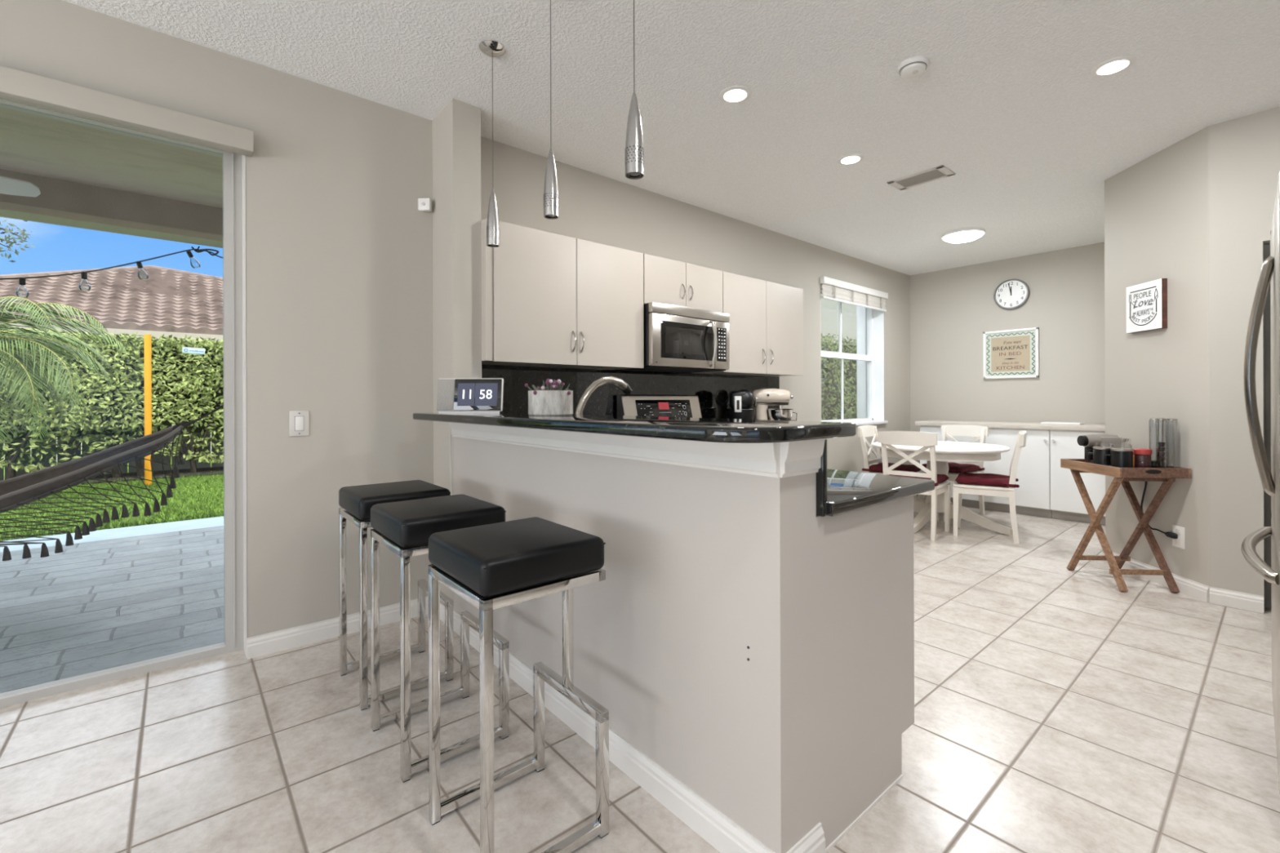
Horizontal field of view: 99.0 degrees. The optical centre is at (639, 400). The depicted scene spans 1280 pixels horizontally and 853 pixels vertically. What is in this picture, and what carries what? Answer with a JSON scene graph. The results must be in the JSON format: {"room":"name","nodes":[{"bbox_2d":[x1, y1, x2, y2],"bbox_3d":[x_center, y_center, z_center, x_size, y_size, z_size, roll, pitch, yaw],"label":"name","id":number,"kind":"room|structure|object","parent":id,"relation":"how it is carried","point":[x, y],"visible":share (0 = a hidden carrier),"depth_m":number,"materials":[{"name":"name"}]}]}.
{"room":"kitchen","nodes":[
{"label":"kitchen","id":0,"kind":"room"},
{"bbox_2d":[0,0,910,637],"bbox_3d":[-1.022,-0.117,3.300,12.300,2.894,0.200,0,0,-40],"label":"wall","id":1,"kind":"structure","parent":0,"point":[339,243],"depth_m":2.75,"materials":[{"name":"beige paint"}]},
{"bbox_2d":[0,98,244,707],"bbox_3d":[-3.048,0.012,1.661,2.988,2.450,0.088,0,0,-40],"label":"door","id":2,"kind":"structure","parent":1,"relation":"in","point":[232,162],"depth_m":2.56,"materials":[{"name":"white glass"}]},
{"bbox_2d":[0,66,253,156],"bbox_3d":[-2.974,-1.164,1.472,3.163,0.097,0.074,0,0,-40],"label":"shade valance","id":3,"kind":"object","parent":1,"relation":"attached to","point":[15,86],"visible":1,"depth_m":2.19,"materials":[{"name":"beige paint"}]},
{"bbox_2d":[242,155,247,657],"bbox_3d":[-1.847,-0.017,2.553,0.005,2.400,0.125,0,0,-40],"label":"trim","id":4,"kind":"structure","parent":1,"relation":"attached to","point":[244,348],"depth_m":2.53,"materials":[{"name":"white paint"}]},
{"bbox_2d":[288,410,309,436],"bbox_3d":[-1.644,0.113,2.636,0.082,0.122,0.010,0,0,-40],"label":"light switch","id":5,"kind":"object","parent":1,"relation":"attached to","point":[299,420],"visible":1,"depth_m":2.63,"materials":[{"name":"white plastic"}]},
{"bbox_2d":[247,596,427,659],"bbox_3d":[-1.472,1.136,2.775,0.851,0.092,0.016,0,0,-40],"label":"baseboard","id":6,"kind":"structure","parent":1,"relation":"attached to","point":[288,638],"depth_m":2.67,"materials":[{"name":"white paint"}]},
{"bbox_2d":[417,198,431,212],"bbox_3d":[-1.183,-1.074,3.006,0.065,0.068,0.063,0,0,-38],"label":"sensor","id":7,"kind":"object","parent":1,"relation":"attached to","point":[424,204],"visible":1,"depth_m":2.99,"materials":[{"name":"white plastic"}]},
{"bbox_2d":[481,221,644,369],"bbox_3d":[-0.481,-0.584,3.371,1.050,0.754,0.388,0,0,-40],"label":"upper cabinet","id":8,"kind":"object","parent":1,"relation":"attached to","point":[562,301],"visible":0.98,"depth_m":3.19,"materials":[{"name":"beige laminate"}]},
{"bbox_2d":[481,364,779,419],"bbox_3d":[0.133,0.024,4.129,3.047,0.478,0.020,0,0,-40],"label":"backsplash","id":9,"kind":"structure","parent":1,"relation":"attached to","point":[713,391],"depth_m":3.88,"materials":[{"name":"black stone"}]},
{"bbox_2d":[643,253,722,312],"bbox_3d":[0.218,-0.799,3.962,0.777,0.329,0.388,0,0,-40],"label":"upper cabinet","id":10,"kind":"object","parent":1,"relation":"attached to","point":[665,281],"visible":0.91,"depth_m":3.81,"materials":[{"name":"beige laminate"}]},
{"bbox_2d":[620,302,729,373],"bbox_3d":[0.252,-0.427,3.924,0.762,0.422,0.488,0,0,-40],"label":"microwave","id":11,"kind":"object","parent":10,"relation":"attached to","point":[677,339],"visible":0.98,"depth_m":3.74,"materials":[{"name":"silver metal"}]},
{"bbox_2d":[688,271,803,376],"bbox_3d":[0.920,-0.589,4.555,1.052,0.754,0.388,0,0,-40],"label":"upper cabinet","id":12,"kind":"object","parent":1,"relation":"attached to","point":[766,322],"visible":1,"depth_m":4.40,"materials":[{"name":"beige laminate"}]},
{"bbox_2d":[820,288,873,422],"bbox_3d":[2.270,-0.471,6.158,1.360,1.440,0.065,0,0,-40],"label":"window","id":13,"kind":"structure","parent":1,"relation":"in","point":[868,357],"depth_m":6.46,"materials":[{"name":"white plastic"}]},
{"bbox_2d":[820,276,888,311],"bbox_3d":[2.386,-1.152,6.019,1.380,0.218,0.049,0,0,-40],"label":"roman shade","id":14,"kind":"object","parent":13,"relation":"attached to","point":[834,290],"visible":1,"depth_m":5.94,"materials":[{"name":"white fabric"}]},
{"bbox_2d":[856,306,867,418],"bbox_3d":[2.809,-0.483,6.787,0.252,1.540,0.120,0,0,-40],"label":"window pane","id":15,"kind":"object","parent":13,"relation":"attached to","point":[861,312],"visible":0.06,"depth_m":6.70,"materials":[{"name":"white glass"}]},
{"bbox_2d":[872,309,884,420],"bbox_3d":[2.838,-0.473,6.537,0.004,1.440,0.160,0,0,-40],"label":"trim","id":16,"kind":"structure","parent":1,"relation":"attached to","point":[877,316],"depth_m":6.52,"materials":[{"name":"white paint"}]},
{"bbox_2d":[432,97,481,609],"bbox_3d":[-1.003,-0.192,2.992,0.154,2.744,0.295,0,0,-40],"label":"wall pillar","id":17,"kind":"structure","parent":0,"point":[456,129],"depth_m":2.90,"materials":[{"name":"beige paint"}]},
{"bbox_2d":[480,218,493,362],"bbox_3d":[-0.912,-0.585,3.034,0.040,0.750,0.346,0,0,-40],"label":"filler panel","id":18,"kind":"object","parent":17,"relation":"attached to","point":[486,251],"visible":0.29,"depth_m":2.90,"materials":[{"name":"beige laminate"}]},
{"bbox_2d":[453,436,817,852],"bbox_3d":[-0.257,0.636,2.112,0.154,1.084,2.009,0,0,-40],"label":"wall","id":19,"kind":"structure","parent":0,"point":[702,566],"depth_m":1.52,"materials":[{"name":"paint"}]},
{"bbox_2d":[440,603,774,852],"bbox_3d":[-0.410,1.132,2.164,0.016,0.092,2.320,0,0,-40],"label":"baseboard","id":20,"kind":"structure","parent":19,"relation":"attached to","point":[722,833],"depth_m":1.64,"materials":[{"name":"white paint"}]},
{"bbox_2d":[413,411,856,443],"bbox_3d":[-0.282,0.077,2.042,0.435,0.034,2.085,0,0,-40],"label":"countertop","id":21,"kind":"structure","parent":19,"relation":"on","point":[688,428],"depth_m":1.39,"materials":[{"name":"black stone"}]},
{"bbox_2d":[436,377,503,413],"bbox_3d":[-0.842,-0.023,2.719,0.324,0.170,0.066,0,0,0],"label":"digital clock","id":22,"kind":"object","parent":21,"relation":"on","point":[454,395],"visible":1,"depth_m":2.70,"materials":[{"name":"white plastic"}]},
{"bbox_2d":[524,378,573,415],"bbox_3d":[-0.363,-0.013,2.200,0.186,0.146,0.188,0,0,-40],"label":"flower pot","id":23,"kind":"object","parent":21,"relation":"on","point":[550,400],"visible":0.99,"depth_m":2.13,"materials":[{"name":"white wood"}]},
{"bbox_2d":[448,422,825,477],"bbox_3d":[-0.260,0.140,2.091,0.184,0.092,2.039,0,0,-40],"label":"trim","id":24,"kind":"structure","parent":19,"relation":"attached to","point":[788,459],"depth_m":1.54,"materials":[{"name":"white paint"}]},
{"bbox_2d":[786,822,825,852],"bbox_3d":[0.403,1.130,1.343,0.166,0.092,0.016,0,0,-40],"label":"baseboard","id":25,"kind":"structure","parent":19,"relation":"attached to","point":[814,842],"depth_m":1.36,"materials":[{"name":"white paint"}]},
{"bbox_2d":[816,439,826,516],"bbox_3d":[-0.185,0.200,2.161,0.021,0.195,2.029,0,0,-40],"label":"granite upstand","id":26,"kind":"object","parent":19,"relation":"attached to","point":[821,476],"visible":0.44,"depth_m":1.39,"materials":[{"name":"black stone"}]},
{"bbox_2d":[0,494,1279,852],"bbox_3d":[1.164,1.233,0.719,11.900,0.120,6.800,0,0,-40],"label":"floor","id":27,"kind":"structure","parent":0,"point":[1058,709],"depth_m":1.86,"materials":[{"name":"tile"}]},
{"bbox_2d":[338,480,453,710],"bbox_3d":[-1.044,0.777,2.330,0.361,0.808,0.374,0,0,-40],"label":"bar stool","id":28,"kind":"object","parent":27,"relation":"on","point":[356,502],"visible":0.73,"depth_m":2.28,"materials":[{"name":"black leather"}]},
{"bbox_2d":[370,493,509,782],"bbox_3d":[-0.714,0.775,1.937,0.361,0.808,0.374,0,0,-40],"label":"bar stool","id":29,"kind":"object","parent":27,"relation":"on","point":[404,527],"visible":0.87,"depth_m":1.85,"materials":[{"name":"black leather"}]},
{"bbox_2d":[427,516,608,852],"bbox_3d":[-0.340,0.774,1.506,0.361,0.808,0.374,0,0,-40],"label":"bar stool","id":30,"kind":"object","parent":27,"relation":"on","point":[492,566],"visible":1,"depth_m":1.44,"materials":[{"name":"black leather"}]},
{"bbox_2d":[617,395,702,417],"bbox_3d":[0.353,0.543,3.819,0.762,1.165,0.691,0,0,-40],"label":"range cooker","id":31,"kind":"object","parent":27,"relation":"on","point":[666,406],"visible":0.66,"depth_m":4.00,"materials":[{"name":"metal"}]},
{"bbox_2d":[816,495,914,852],"bbox_3d":[0.027,0.738,2.349,0.583,0.877,2.013,0,0,-40],"label":"base cabinet","id":32,"kind":"object","parent":27,"relation":"on","point":[865,580],"visible":0.11,"depth_m":1.54,"materials":[{"name":"paint"}]},
{"bbox_2d":[826,468,934,516],"bbox_3d":[0.066,0.281,2.364,0.620,0.036,2.043,0,0,-40],"label":"countertop","id":33,"kind":"structure","parent":32,"relation":"on","point":[847,491],"depth_m":1.64,"materials":[{"name":"black stone"}]},
{"bbox_2d":[575,376,631,413],"bbox_3d":[-0.154,0.076,2.509,0.339,0.375,0.119,0,0,-40],"label":"faucet","id":34,"kind":"object","parent":33,"relation":"on","point":[621,384],"visible":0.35,"depth_m":2.51,"materials":[{"name":"silver metal"}]},
{"bbox_2d":[857,425,924,499],"bbox_3d":[2.539,0.716,5.545,0.525,0.905,0.470,0,0,43],"label":"dining chair","id":35,"kind":"object","parent":27,"relation":"on","point":[864,431],"visible":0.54,"depth_m":5.62,"materials":[{"name":"white paint"}]},
{"bbox_2d":[862,462,920,472],"bbox_3d":[2.554,0.688,5.531,0.455,0.068,0.434,0,0,43],"label":"seat cushion","id":36,"kind":"object","parent":35,"relation":"on","point":[878,467],"visible":0.56,"depth_m":5.44,"materials":[{"name":"red fabric"}]},
{"bbox_2d":[877,431,951,541],"bbox_3d":[2.426,0.717,4.813,0.470,0.905,0.525,0,0,44],"label":"dining chair","id":37,"kind":"object","parent":27,"relation":"on","point":[886,438],"visible":0.71,"depth_m":4.63,"materials":[{"name":"white paint"}]},
{"bbox_2d":[871,440,1012,535],"bbox_3d":[2.822,0.796,5.184,1.149,0.742,1.149,0,0,-18],"label":"dining table","id":38,"kind":"object","parent":27,"relation":"on","point":[945,451],"visible":0.64,"depth_m":4.89,"materials":[{"name":"white paint"}]},
{"bbox_2d":[918,424,988,519],"bbox_3d":[3.214,0.714,5.615,0.525,0.905,0.470,0,0,-32],"label":"dining chair","id":39,"kind":"object","parent":27,"relation":"on","point":[947,431],"visible":0.44,"depth_m":5.64,"materials":[{"name":"white paint"}]},
{"bbox_2d":[921,462,984,473],"bbox_3d":[3.197,0.686,5.605,0.455,0.068,0.434,0,0,-32],"label":"seat cushion","id":40,"kind":"object","parent":39,"relation":"on","point":[953,467],"visible":0.52,"depth_m":5.44,"materials":[{"name":"red fabric"}]},
{"bbox_2d":[920,426,1051,518],"bbox_3d":[3.817,0.729,5.984,0.597,0.870,1.223,0,0,-40],"label":"base cabinet","id":41,"kind":"object","parent":27,"relation":"on","point":[1033,496],"visible":0.48,"depth_m":5.51,"materials":[{"name":"white paint"}]},
{"bbox_2d":[915,420,1105,431],"bbox_3d":[4.013,0.266,5.753,0.615,0.050,1.910,0,0,-40],"label":"countertop","id":42,"kind":"structure","parent":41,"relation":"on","point":[992,424],"depth_m":5.53,"materials":[{"name":"white stone"}]},
{"bbox_2d":[952,431,1026,543],"bbox_3d":[3.024,0.714,4.725,0.525,0.905,0.470,0,0,34],"label":"dining chair","id":43,"kind":"object","parent":27,"relation":"on","point":[959,489],"visible":0.86,"depth_m":4.54,"materials":[{"name":"white paint"}]},
{"bbox_2d":[955,472,1019,488],"bbox_3d":[3.007,0.686,4.736,0.455,0.068,0.434,0,0,34],"label":"seat cushion","id":44,"kind":"object","parent":43,"relation":"on","point":[984,479],"visible":0.89,"depth_m":4.64,"materials":[{"name":"red fabric"}]},
{"bbox_2d":[1049,430,1105,525],"bbox_3d":[4.419,0.727,5.273,0.597,0.870,0.633,0,0,-40],"label":"base cabinet","id":45,"kind":"object","parent":27,"relation":"on","point":[1067,504],"visible":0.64,"depth_m":5.23,"materials":[{"name":"white paint"}]},
{"bbox_2d":[1060,458,1191,592],"bbox_3d":[3.101,0.786,3.523,0.400,0.760,0.521,0,0,5],"label":"tray table","id":46,"kind":"object","parent":27,"relation":"on","point":[1123,476],"visible":0.81,"depth_m":3.44,"materials":[{"name":"brown wood"}]},
{"bbox_2d":[1060,458,1121,477],"bbox_3d":[2.907,0.437,3.539,0.014,0.060,0.520,0,0,5],"label":"tray","id":47,"kind":"object","parent":46,"relation":"on","point":[1115,472],"depth_m":3.50,"materials":[{"name":"brown wood"}]},
{"bbox_2d":[1086,442,1115,465],"bbox_3d":[2.974,0.359,3.513,0.117,0.173,0.117,0,0,5],"label":"canister","id":48,"kind":"object","parent":46,"relation":"on","point":[1099,452],"visible":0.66,"depth_m":3.49,"materials":[{"name":"black plastic"}]},
{"bbox_2d":[1076,433,1131,462],"bbox_3d":[3.109,0.336,3.672,0.305,0.219,0.100,0,0,5],"label":"espresso machine","id":49,"kind":"object","parent":46,"relation":"on","point":[1087,441],"visible":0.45,"depth_m":3.65,"materials":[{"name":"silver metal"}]},
{"bbox_2d":[1103,443,1133,467],"bbox_3d":[2.989,0.359,3.401,0.117,0.173,0.117,0,0,5],"label":"canister","id":50,"kind":"object","parent":46,"relation":"on","point":[1119,457],"visible":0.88,"depth_m":3.36,"materials":[{"name":"black plastic"}]},
{"bbox_2d":[1133,448,1151,467],"bbox_3d":[3.090,0.372,3.358,0.084,0.146,0.084,0,0,5],"label":"candy jar","id":51,"kind":"object","parent":46,"relation":"on","point":[1142,456],"visible":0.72,"depth_m":3.33,"materials":[{"name":"red glass"}]},
{"bbox_2d":[1121,467,1188,478],"bbox_3d":[3.078,0.436,3.271,0.372,0.060,0.014,0,0,5],"label":"tray","id":52,"kind":"object","parent":46,"relation":"on","point":[1126,473],"depth_m":3.26,"materials":[{"name":"brown wood"}]},
{"bbox_2d":[1148,417,1177,467],"bbox_3d":[3.202,0.278,3.349,0.134,0.335,0.134,0,0,22],"label":"pod holder","id":53,"kind":"object","parent":46,"relation":"on","point":[1157,428],"visible":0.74,"depth_m":3.33,"materials":[{"name":"silver metal"}]},
{"bbox_2d":[1168,465,1191,478],"bbox_3d":[3.292,0.436,3.507,0.014,0.060,0.520,0,0,5],"label":"tray","id":54,"kind":"object","parent":46,"relation":"on","point":[1188,471],"depth_m":3.25,"materials":[{"name":"brown wood"}]},
{"bbox_2d":[1240,171,1279,794],"bbox_3d":[2.248,0.274,1.455,0.910,1.790,0.872,0,0,-42],"label":"refrigerator","id":55,"kind":"object","parent":27,"relation":"on","point":[1269,274],"visible":1,"depth_m":1.71,"materials":[{"name":"metal"}]},
{"bbox_3d":[0.962,0.736,4.431,0.935,0.876,0.626,0,0,-40],"label":"base cabinet","id":56,"kind":"object","parent":27,"relation":"on","visible":0},
{"bbox_3d":[1.005,0.278,4.448,1.025,0.036,0.618,0,0,-40],"label":"countertop","id":57,"kind":"structure","parent":56,"relation":"on","visible":0},
{"bbox_2d":[726,389,755,419],"bbox_3d":[0.814,0.087,4.410,0.224,0.347,0.230,0,0,2],"label":"coffee maker","id":58,"kind":"object","parent":57,"relation":"on","point":[740,401],"visible":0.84,"depth_m":4.35,"materials":[{"name":"black plastic"}]},
{"bbox_2d":[751,388,797,420],"bbox_3d":[1.129,0.081,4.576,0.380,0.356,0.224,0,0,1],"label":"stand mixer","id":59,"kind":"object","parent":57,"relation":"on","point":[763,397],"visible":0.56,"depth_m":4.53,"materials":[{"name":"beige metal"}]},
{"bbox_2d":[766,408,797,420],"bbox_3d":[1.171,0.151,4.576,0.226,0.155,0.224,0,0,-40],"label":"bowl","id":60,"kind":"object","parent":59,"relation":"on","point":[771,414],"depth_m":4.49,"materials":[{"name":"silver metal"}]},
{"bbox_2d":[62,0,1279,275],"bbox_3d":[1.193,-1.696,0.673,12.300,0.250,7.080,0,0,-40],"label":"ceiling","id":61,"kind":"structure","parent":0,"point":[1007,99],"depth_m":2.74,"materials":[{"name":"white paint"}]},
{"bbox_2d":[479,40,506,247],"bbox_3d":[-0.655,-1.126,2.432,0.116,0.878,0.116,0,0,-40],"label":"pendant light","id":62,"kind":"object","parent":61,"relation":"hanging from","point":[491,48],"visible":1,"depth_m":2.41,"materials":[{"name":"silver metal"}]},
{"bbox_2d":[543,0,559,219],"bbox_3d":[-0.335,-1.127,2.052,0.116,0.878,0.116,0,0,-40],"label":"pendant light","id":63,"kind":"object","parent":61,"relation":"hanging from","point":[551,200],"visible":1,"depth_m":2.03,"materials":[{"name":"metal"}]},
{"bbox_2d":[625,0,644,179],"bbox_3d":[-0.018,-1.128,1.678,0.116,0.878,0.116,0,0,-40],"label":"pendant light","id":64,"kind":"object","parent":61,"relation":"hanging from","point":[634,159],"visible":1,"depth_m":1.66,"materials":[{"name":"metal"}]},
{"bbox_2d":[719,85,751,103],"bbox_3d":[0.489,-1.565,2.808,0.164,0.007,0.164,0,0,-40],"label":"recessed light","id":65,"kind":"object","parent":61,"relation":"in","point":[734,94],"visible":1,"depth_m":2.80,"materials":[{"name":"white"}]},
{"bbox_2d":[836,153,863,164],"bbox_3d":[1.373,-1.568,3.566,0.164,0.007,0.164,0,0,-40],"label":"recessed light","id":66,"kind":"object","parent":61,"relation":"in","point":[847,159],"visible":1,"depth_m":3.56,"materials":[{"name":"white"}]},
{"bbox_2d":[897,56,928,79],"bbox_3d":[1.280,-1.547,2.562,0.136,0.048,0.136,0,0,-40],"label":"smoke detector","id":67,"kind":"object","parent":61,"relation":"attached to","point":[913,67],"visible":1,"depth_m":2.53,"materials":[{"name":"white plastic"}]},
{"bbox_2d":[886,164,955,190],"bbox_3d":[1.987,-1.570,3.870,0.220,0.013,0.380,0,0,-40],"label":"ceiling vent","id":68,"kind":"object","parent":61,"relation":"in","point":[936,173],"visible":1,"depth_m":3.86,"materials":[{"name":"white plastic"}]},
{"bbox_2d":[942,227,985,243],"bbox_3d":[3.054,-1.538,5.164,0.356,0.078,0.356,0,0,-40],"label":"flush light","id":69,"kind":"object","parent":61,"relation":"attached to","point":[966,234],"visible":1,"depth_m":5.07,"materials":[{"name":"white glass"}]},
{"bbox_2d":[1090,55,1136,77],"bbox_3d":[2.232,-1.571,2.579,0.164,0.007,0.164,0,0,-40],"label":"recessed light","id":70,"kind":"object","parent":61,"relation":"in","point":[1112,66],"visible":1,"depth_m":2.57,"materials":[{"name":"white"}]},
{"bbox_2d":[910,242,1105,464],"bbox_3d":[4.287,-0.210,6.151,0.310,2.744,2.300,0,0,-40],"label":"wall","id":71,"kind":"structure","parent":0,"point":[951,309],"depth_m":6.08,"materials":[{"name":"beige paint"}]},
{"bbox_2d":[982,327,1039,378],"bbox_3d":[4.120,-0.513,6.080,0.035,0.536,0.524,0,0,-40],"label":"framed sign","id":72,"kind":"object","parent":71,"relation":"attached to","point":[1007,353],"visible":1,"depth_m":6.06,"materials":[{"name":"beige paper"}]},
{"bbox_2d":[993,279,1030,309],"bbox_3d":[4.122,-1.175,6.066,0.048,0.336,0.336,0,0,-40],"label":"wall clock","id":73,"kind":"object","parent":71,"relation":"attached to","point":[1011,294],"visible":1,"depth_m":6.06,"materials":[{"name":"white paint"}]},
{"bbox_2d":[1104,126,1271,608],"bbox_3d":[4.039,-0.209,4.274,0.724,2.744,2.721,0,0,36],"label":"wall","id":74,"kind":"structure","parent":0,"point":[1156,208],"depth_m":3.42,"materials":[{"name":"beige paint"}]},
{"bbox_2d":[1125,278,1167,333],"bbox_3d":[3.289,-0.606,3.554,0.039,0.310,0.276,0,0,5],"label":"box sign","id":75,"kind":"object","parent":74,"relation":"attached to","point":[1146,302],"visible":1,"depth_m":3.52,"materials":[{"name":"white wood"}]},
{"bbox_2d":[1102,551,1209,602],"bbox_3d":[3.306,1.120,3.538,0.016,0.092,0.784,0,0,5],"label":"baseboard","id":76,"kind":"structure","parent":74,"relation":"attached to","point":[1195,589],"depth_m":3.32,"materials":[{"name":"white paint"}]},
{"bbox_2d":[1172,524,1185,549],"bbox_3d":[3.292,0.836,3.341,0.008,0.132,0.084,0,0,5],"label":"wall outlet","id":77,"kind":"object","parent":74,"relation":"attached to","point":[1180,542],"visible":1,"depth_m":3.33,"materials":[{"name":"white plastic"}]},
{"bbox_2d":[1208,106,1279,613],"bbox_3d":[4.646,-0.161,1.693,0.216,2.844,3.988,0,0,-40],"label":"wall","id":78,"kind":"structure","parent":0,"point":[1244,152],"depth_m":3.07,"materials":[{"name":"beige paint"}]},
{"bbox_2d":[1209,586,1263,613],"bbox_3d":[3.341,1.120,3.063,0.016,0.092,0.206,0,0,-40],"label":"baseboard","id":79,"kind":"structure","parent":78,"relation":"attached to","point":[1234,599],"depth_m":3.06,"materials":[{"name":"white paint"}]},
{"label":"outside","id":80,"kind":"structure","parent":0,"visible":0},
{"bbox_2d":[0,456,223,541],"bbox_3d":[-10.220,1.522,15.973,55.000,0.340,22.400,0,0,-40],"label":"ground","id":81,"kind":"structure","parent":80,"point":[211,482],"depth_m":7.03,"materials":[{"name":"green plant"}]},
{"bbox_2d":[0,219,34,262],"bbox_3d":[-7.640,-0.361,5.351,2.277,3.426,0.646,0,0,-40],"label":"tree","id":82,"kind":"object","parent":81,"relation":"on","point":[22,232],"visible":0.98,"depth_m":6.00,"materials":[{"name":"green plant"}]},
{"bbox_2d":[0,296,128,448],"bbox_3d":[-8.236,0.054,6.686,2.904,2.589,2.722,0,0,-40],"label":"palm","id":83,"kind":"object","parent":81,"relation":"on","point":[11,360],"visible":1,"depth_m":6.84,"materials":[{"name":"green plant"}]},
{"bbox_2d":[0,265,222,462],"bbox_3d":[-12.803,-1.254,16.631,14.083,5.229,8.073,0,0,-40],"label":"tiled roof","id":84,"kind":"structure","parent":81,"relation":"on","point":[178,304],"depth_m":13.39,"materials":[{"name":"tile"}]},
{"bbox_2d":[0,431,223,480],"bbox_3d":[-9.404,0.424,10.034,12.585,1.850,0.030,0,0,-40],"label":"fence","id":85,"kind":"object","parent":81,"relation":"on","point":[157,457],"visible":0.02,"depth_m":10.00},
{"bbox_2d":[143,333,151,485],"bbox_3d":[-7.766,0.153,8.624,0.086,2.380,0.084,0,0,-40],"label":"pole","id":86,"kind":"object","parent":81,"relation":"on","point":[148,343],"visible":0.86,"depth_m":8.59,"materials":[{"name":"paint"}]},
{"bbox_2d":[75,466,223,485],"bbox_3d":[-8.752,1.332,9.588,13.000,0.030,1.250,0,0,-40],"label":"mulch bed","id":87,"kind":"object","parent":81,"relation":"on","point":[205,471],"visible":0.11,"depth_m":9.66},
{"bbox_2d":[0,327,223,479],"bbox_3d":[-9.088,0.092,9.205,12.000,2.536,1.108,0,0,-40],"label":"hedge","id":88,"kind":"object","parent":87,"relation":"on","point":[186,387],"visible":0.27,"depth_m":9.23,"materials":[{"name":"green plant"}]},
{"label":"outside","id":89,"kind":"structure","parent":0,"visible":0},
{"bbox_2d":[0,525,224,693],"bbox_3d":[-5.512,1.426,2.035,12.200,0.300,3.670,0,0,-40],"label":"floor","id":90,"kind":"structure","parent":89,"point":[86,607],"depth_m":3.39,"materials":[{"name":"concrete"}]},
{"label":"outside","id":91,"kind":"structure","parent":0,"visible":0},
{"bbox_2d":[0,515,223,552],"bbox_3d":[-6.880,1.430,3.654,12.200,0.300,0.570,0,0,-40],"label":"kerb","id":92,"kind":"object","parent":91,"point":[122,532],"depth_m":5.28,"materials":[{"name":"grey concrete"}]},
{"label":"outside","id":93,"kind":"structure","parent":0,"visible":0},
{"bbox_2d":[0,106,222,208],"bbox_3d":[-5.361,-1.840,1.844,12.200,0.230,3.170,0,0,-40],"label":"roof","id":94,"kind":"structure","parent":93,"point":[30,144],"depth_m":3.95,"materials":[{"name":"paint"}]},
{"bbox_2d":[0,176,40,197],"bbox_3d":[-4.072,-1.439,2.612,1.205,0.580,1.205,0,0,9],"label":"ceiling fan","id":95,"kind":"object","parent":94,"relation":"hanging from","point":[9,186],"visible":1,"depth_m":3.05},
{"bbox_2d":[0,168,222,235],"bbox_3d":[-6.303,-1.599,2.959,12.200,0.245,0.250,0,0,-40],"label":"beam","id":96,"kind":"structure","parent":94,"relation":"attached to","point":[55,194],"depth_m":4.49,"materials":[{"name":"paint"}]},
{"bbox_2d":[0,201,222,248],"bbox_3d":[-6.303,-1.449,2.959,12.200,0.055,0.270,0,0,-40],"label":"trim","id":97,"kind":"structure","parent":96,"relation":"attached to","point":[12,211],"depth_m":4.49,"materials":[{"name":"paint"}]},
{"bbox_2d":[0,246,222,297],"bbox_3d":[-4.500,-1.106,4.700,5.603,0.653,0.088,0,0,-40],"label":"string lights","id":98,"kind":"object","parent":97,"relation":"hanging from","point":[22,281],"visible":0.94,"depth_m":4.71,"materials":[{"name":"black rubber"}]},
{"bbox_2d":[15,277,29,297],"bbox_3d":[-4.921,-0.895,4.354,0.071,0.163,0.072,0,0,-40],"label":"bulb","id":99,"kind":"object","parent":98,"relation":"attached to","point":[22,281],"depth_m":4.35,"materials":[{"name":"clear glass"}]},
{"bbox_2d":[79,271,90,291],"bbox_3d":[-4.654,-0.993,4.580,0.071,0.163,0.072,0,0,-40],"label":"bulb","id":100,"kind":"object","parent":98,"relation":"attached to","point":[83,274],"depth_m":4.57,"materials":[{"name":"clear glass"}]},
{"bbox_2d":[136,261,148,279],"bbox_3d":[-4.382,-1.140,4.811,0.083,0.161,0.072,0,0,-40],"label":"bulb","id":101,"kind":"object","parent":98,"relation":"attached to","point":[139,264],"depth_m":4.80,"materials":[{"name":"clear glass"}]},
{"bbox_2d":[186,250,200,268],"bbox_3d":[-4.116,-1.295,5.036,0.102,0.158,0.072,0,0,-40],"label":"bulb","id":102,"kind":"object","parent":98,"relation":"attached to","point":[188,252],"depth_m":5.03,"materials":[{"name":"clear glass"}]},
{"bbox_2d":[0,404,223,560],"bbox_3d":[-4.713,-0.178,3.252,7.787,2.392,1.158,0,0,-40],"label":"hammock","id":103,"kind":"object","parent":96,"relation":"hanging from","point":[25,489],"visible":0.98,"depth_m":3.62,"materials":[{"name":"grey fabric"}]},
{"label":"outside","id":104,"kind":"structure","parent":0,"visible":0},
{"bbox_3d":[9.199,1.456,14.839,26.800,0.340,4.240,0,0,-40],"label":"ground","id":105,"kind":"structure","parent":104,"visible":0},
{"bbox_2d":[820,293,856,346],"bbox_3d":[4.444,-0.598,12.556,13.000,3.800,0.360,0,0,-40],"label":"sky","id":106,"kind":"structure","parent":105,"relation":"on","point":[829,308],"depth_m":12.44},
{"bbox_2d":[821,333,857,420],"bbox_3d":[4.609,0.137,10.119,8.958,2.388,0.857,0,0,-40],"label":"hedge","id":107,"kind":"object","parent":105,"relation":"on","point":[830,367],"visible":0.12,"depth_m":8.52,"materials":[{"name":"green plant"}]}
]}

